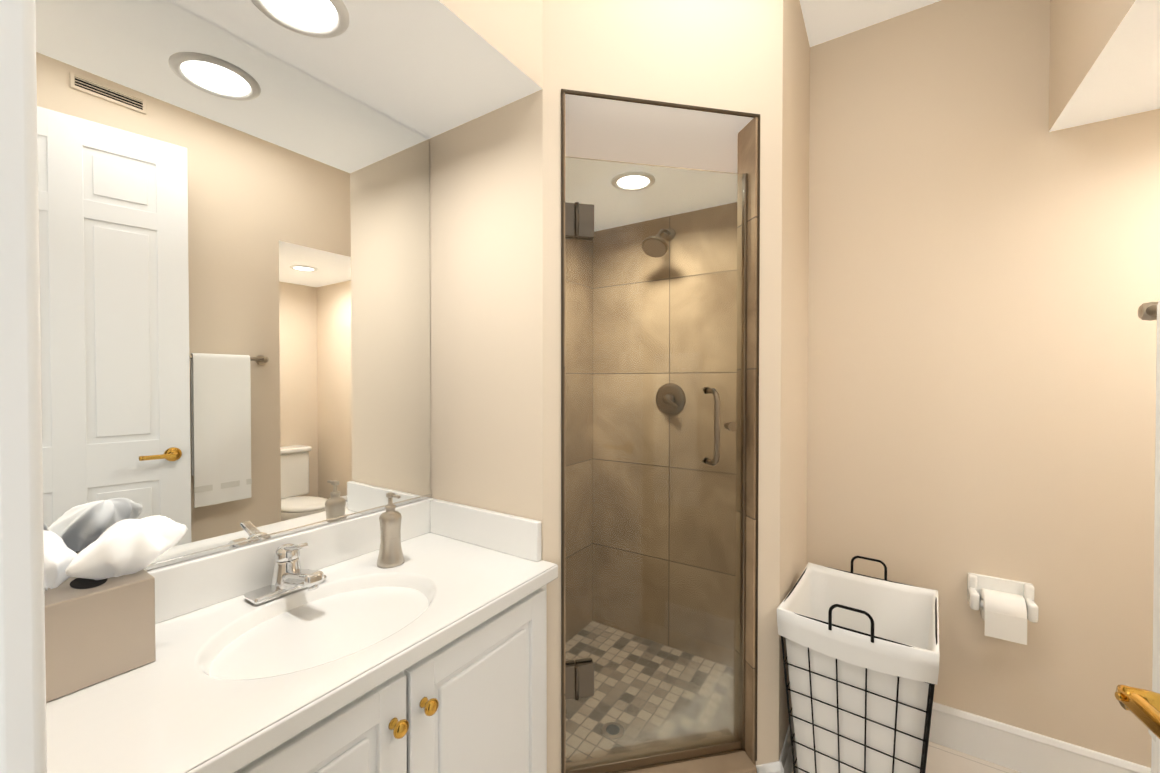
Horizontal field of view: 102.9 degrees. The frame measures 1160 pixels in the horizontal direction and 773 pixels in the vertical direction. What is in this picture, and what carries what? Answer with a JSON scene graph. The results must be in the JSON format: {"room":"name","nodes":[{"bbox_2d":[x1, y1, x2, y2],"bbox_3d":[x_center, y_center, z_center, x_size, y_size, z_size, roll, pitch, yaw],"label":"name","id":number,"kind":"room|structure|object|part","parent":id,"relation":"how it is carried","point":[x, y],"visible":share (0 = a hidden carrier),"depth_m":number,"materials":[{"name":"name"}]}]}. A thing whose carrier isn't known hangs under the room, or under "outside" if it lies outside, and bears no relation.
{"room":"bathroom","nodes":[
{"label":"bathroom","id":0,"kind":"room"},
{"bbox_2d":[35,0,431,570],"bbox_3d":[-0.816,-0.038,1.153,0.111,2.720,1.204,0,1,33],"label":"mirror","id":1,"kind":"object","parent":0,"point":[234,250],"depth_m":1.05,"materials":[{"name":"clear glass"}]},
{"bbox_2d":[167,0,542,138],"bbox_3d":[-0.574,-1.106,0.991,0.479,0.580,0.984,0,1,33],"label":"soffit","id":2,"kind":"structure","parent":0,"point":[428,69],"depth_m":1.16,"materials":[{"name":"beige paint"}]},
{"bbox_2d":[251,0,349,37],"bbox_3d":[-0.598,-0.811,0.985,0.192,0.010,0.192,0,1,33],"label":"recessed light","id":3,"kind":"object","parent":2,"relation":"attached to","point":[321,18],"visible":1,"depth_m":1.01,"materials":[{"name":"white"}]},
{"bbox_2d":[429,89,542,559],"bbox_3d":[-0.276,-0.042,1.458,0.479,2.720,0.100,0,1,33],"label":"wall","id":4,"kind":"structure","parent":0,"point":[486,285],"depth_m":1.39,"materials":[{"name":"beige paint"}]},
{"bbox_2d":[565,94,752,230],"bbox_3d":[0.200,-1.116,1.746,1.058,0.579,1.125,0,1,33],"label":"ceiling","id":5,"kind":"structure","parent":0,"point":[611,130],"depth_m":1.64,"materials":[{"name":"white paint"}]},
{"bbox_2d":[611,171,654,190],"bbox_3d":[0.214,-0.823,1.863,0.176,0.010,0.176,0,1,33],"label":"recessed light","id":6,"kind":"object","parent":5,"relation":"attached to","point":[627,177],"depth_m":1.84,"materials":[{"name":"white"}]},
{"bbox_2d":[543,0,782,772],"bbox_3d":[0.250,-0.042,1.408,0.742,2.720,0.100,0,1,-12],"label":"wall","id":7,"kind":"structure","parent":0,"point":[723,54],"depth_m":1.36,"materials":[{"name":"beige paint"}]},
{"bbox_2d":[565,156,747,772],"bbox_3d":[0.234,0.245,1.409,0.433,1.824,0.434,0,1,33],"label":"shower door","id":8,"kind":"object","parent":7,"relation":"attached to","point":[709,722],"visible":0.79,"depth_m":1.43,"materials":[{"name":"clear glass"}]},
{"bbox_2d":[561,89,759,772],"bbox_3d":[0.247,0.166,1.359,0.613,1.985,0.008,0,1,-12],"label":"trim","id":9,"kind":"structure","parent":7,"relation":"attached to","point":[649,102],"depth_m":1.31,"materials":[{"name":"brown metal"}]},
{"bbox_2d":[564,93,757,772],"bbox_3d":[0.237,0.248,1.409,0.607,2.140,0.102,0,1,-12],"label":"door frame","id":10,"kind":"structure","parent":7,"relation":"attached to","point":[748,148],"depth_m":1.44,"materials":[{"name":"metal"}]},
{"bbox_2d":[566,751,756,772],"bbox_3d":[0.238,1.238,1.413,0.587,0.160,0.142,0,1,-12],"label":"sill","id":11,"kind":"structure","parent":7,"relation":"attached to","point":[739,762],"depth_m":1.41,"materials":[{"name":"stone"}]},
{"bbox_2d":[756,761,781,772],"bbox_3d":[0.586,1.246,1.436,0.080,0.143,0.014,0,1,-12],"label":"baseboard","id":12,"kind":"structure","parent":7,"relation":"attached to","point":[773,767],"depth_m":1.43,"materials":[{"name":"white wood"}]},
{"bbox_2d":[779,0,809,758],"bbox_3d":[0.748,-0.046,1.714,0.100,2.720,0.603,0,1,33],"label":"wall","id":13,"kind":"structure","parent":0,"point":[794,291],"depth_m":1.62,"materials":[{"name":"beige paint"}]},
{"bbox_2d":[779,712,795,772],"bbox_3d":[0.797,1.243,1.700,0.014,0.143,0.599,0,1,33],"label":"baseboard","id":14,"kind":"structure","parent":13,"relation":"attached to","point":[786,762],"depth_m":1.53,"materials":[{"name":"white wood"}]},
{"bbox_2d":[799,0,940,46],"bbox_3d":[0.721,-1.444,0.797,3.250,0.100,2.332,0,1,33],"label":"ceiling","id":15,"kind":"structure","parent":0,"point":[826,20],"depth_m":1.74,"materials":[{"name":"white paint"}]},
{"bbox_2d":[792,741,1020,772],"bbox_3d":[0.305,1.384,0.204,3.250,0.100,3.842,0,1,33],"label":"floor","id":16,"kind":"structure","parent":0,"point":[942,759],"depth_m":1.61,"materials":[{"name":"tile"}]},
{"bbox_2d":[46,498,557,772],"bbox_3d":[-0.544,0.851,0.999,0.542,0.944,0.978,0,1,33],"label":"bathroom vanity","id":17,"kind":"object","parent":16,"relation":"on","point":[429,655],"visible":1,"depth_m":0.96,"materials":[{"name":"painted wood"},{"name":"brass"}]},
{"bbox_2d":[43,515,187,702],"bbox_3d":[-0.851,0.359,0.807,0.140,0.264,0.251,0,1,33],"label":"tissue box","id":18,"kind":"object","parent":17,"relation":"on","point":[99,593],"visible":0.65,"depth_m":0.78,"materials":[{"name":"beige cardboard"}]},
{"bbox_2d":[244,543,326,604],"bbox_3d":[-0.658,0.424,1.077,0.168,0.126,0.160,0,1,33],"label":"faucet","id":19,"kind":"object","parent":17,"relation":"on","point":[289,575],"visible":0.96,"depth_m":1.07,"materials":[{"name":"silver metal"}]},
{"bbox_2d":[377,492,404,567],"bbox_3d":[-0.517,0.388,1.265,0.076,0.193,0.071,0,1,33],"label":"soap dispenser","id":20,"kind":"object","parent":17,"relation":"on","point":[390,555],"visible":1,"depth_m":1.25,"materials":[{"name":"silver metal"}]},
{"bbox_2d":[565,621,728,762],"bbox_3d":[0.187,1.302,1.846,0.963,0.022,1.028,0,1,33],"label":"mosaic shower floor","id":21,"kind":"structure","parent":16,"relation":"on","point":[620,668],"depth_m":2.00,"materials":[{"name":"beige tile"}]},
{"bbox_2d":[602,722,623,738],"bbox_3d":[0.124,1.290,1.735,0.084,0.004,0.084,0,1,33],"label":"shower drain","id":22,"kind":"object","parent":21,"relation":"on","point":[612,732],"depth_m":1.73,"materials":[{"name":"silver metal"}]},
{"bbox_2d":[777,556,939,772],"bbox_3d":[0.870,0.957,1.436,0.382,0.719,0.450,1,1,37],"label":"hamper","id":23,"kind":"object","parent":16,"relation":"on","point":[863,654],"visible":1,"depth_m":1.32,"materials":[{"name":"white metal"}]},
{"bbox_2d":[807,0,1159,767],"bbox_3d":[1.335,-0.046,1.747,3.250,2.720,0.100,0,1,33],"label":"wall","id":24,"kind":"structure","parent":0,"point":[983,264],"depth_m":1.62,"materials":[{"name":"beige paint"}]},
{"bbox_2d":[593,202,736,666],"bbox_3d":[0.468,0.237,2.258,0.963,2.140,0.008,0,1,33],"label":"wall tile","id":25,"kind":"structure","parent":24,"relation":"attached to","point":[631,466],"depth_m":2.28,"materials":[{"name":"beige tile"}]},
{"bbox_2d":[642,228,675,256],"bbox_3d":[0.376,-0.686,2.164,0.120,0.171,0.229,0,1,33],"label":"shower head","id":26,"kind":"object","parent":25,"relation":"attached to","point":[659,247],"depth_m":2.12},
{"bbox_2d":[656,383,685,414],"bbox_3d":[0.429,0.062,2.246,0.156,0.156,0.050,0,1,33],"label":"shower valve","id":27,"kind":"object","parent":25,"relation":"attached to","point":[676,391],"depth_m":2.25,"materials":[{"name":"silver metal"}]},
{"bbox_2d":[967,573,1038,644],"bbox_3d":[1.431,0.750,1.567,0.172,0.168,0.112,0,1,33],"label":"toilet paper holder","id":28,"kind":"object","parent":24,"relation":"attached to","point":[1008,608],"visible":1,"depth_m":1.54,"materials":[{"name":"white ceramic"}]},
{"bbox_2d":[929,702,1150,772],"bbox_3d":[1.770,1.247,1.408,1.932,0.143,0.014,0,1,33],"label":"baseboard","id":29,"kind":"structure","parent":24,"relation":"attached to","point":[1006,745],"depth_m":1.59,"materials":[{"name":"white wood"}]},
{"bbox_2d":[1049,0,1159,131],"bbox_3d":[1.836,-1.114,0.839,1.230,0.560,0.842,0,1,33],"label":"soffit","id":30,"kind":"structure","parent":0,"point":[1104,59],"depth_m":1.28,"materials":[{"name":"beige paint"}]},
{"bbox_3d":[-0.230,-0.052,2.162,0.100,2.720,1.129,0,1,33],"label":"wall","id":31,"kind":"structure","parent":0,"visible":0},
{"bbox_2d":[565,239,592,641],"bbox_3d":[-0.212,0.239,2.095,0.008,2.140,1.028,0,1,33],"label":"wall tile","id":32,"kind":"structure","parent":31,"relation":"attached to","point":[586,575],"depth_m":2.40,"materials":[{"name":"beige tile"}]},
{"bbox_3d":[-0.819,-0.030,0.506,0.820,2.720,0.120,0,1,33],"label":"wall","id":33,"kind":"structure","parent":0,"visible":0},
{"bbox_2d":[0,0,46,772],"bbox_3d":[-0.415,0.088,0.254,0.133,2.490,0.142,0,1,33],"label":"door frame","id":34,"kind":"structure","parent":33,"relation":"attached to","point":[23,738],"depth_m":0.27,"materials":[{"name":"white wood"}]},
{"bbox_3d":[0.345,0.095,-0.250,0.033,2.490,0.137,0,1,33],"label":"door frame","id":35,"kind":"structure","parent":0,"visible":0},
{"bbox_2d":[1115,685,1159,772],"bbox_3d":[0.507,0.102,0.184,0.102,2.440,0.796,0,1,24],"label":"door","id":36,"kind":"structure","parent":35,"relation":"attached to","point":[1142,706],"depth_m":0.49,"materials":[{"name":"white"}]},
{"bbox_3d":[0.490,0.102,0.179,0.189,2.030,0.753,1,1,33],"label":"handle","id":37,"kind":"part","parent":36,"relation":"part of","materials":[{"name":"gold metal"}]}
]}

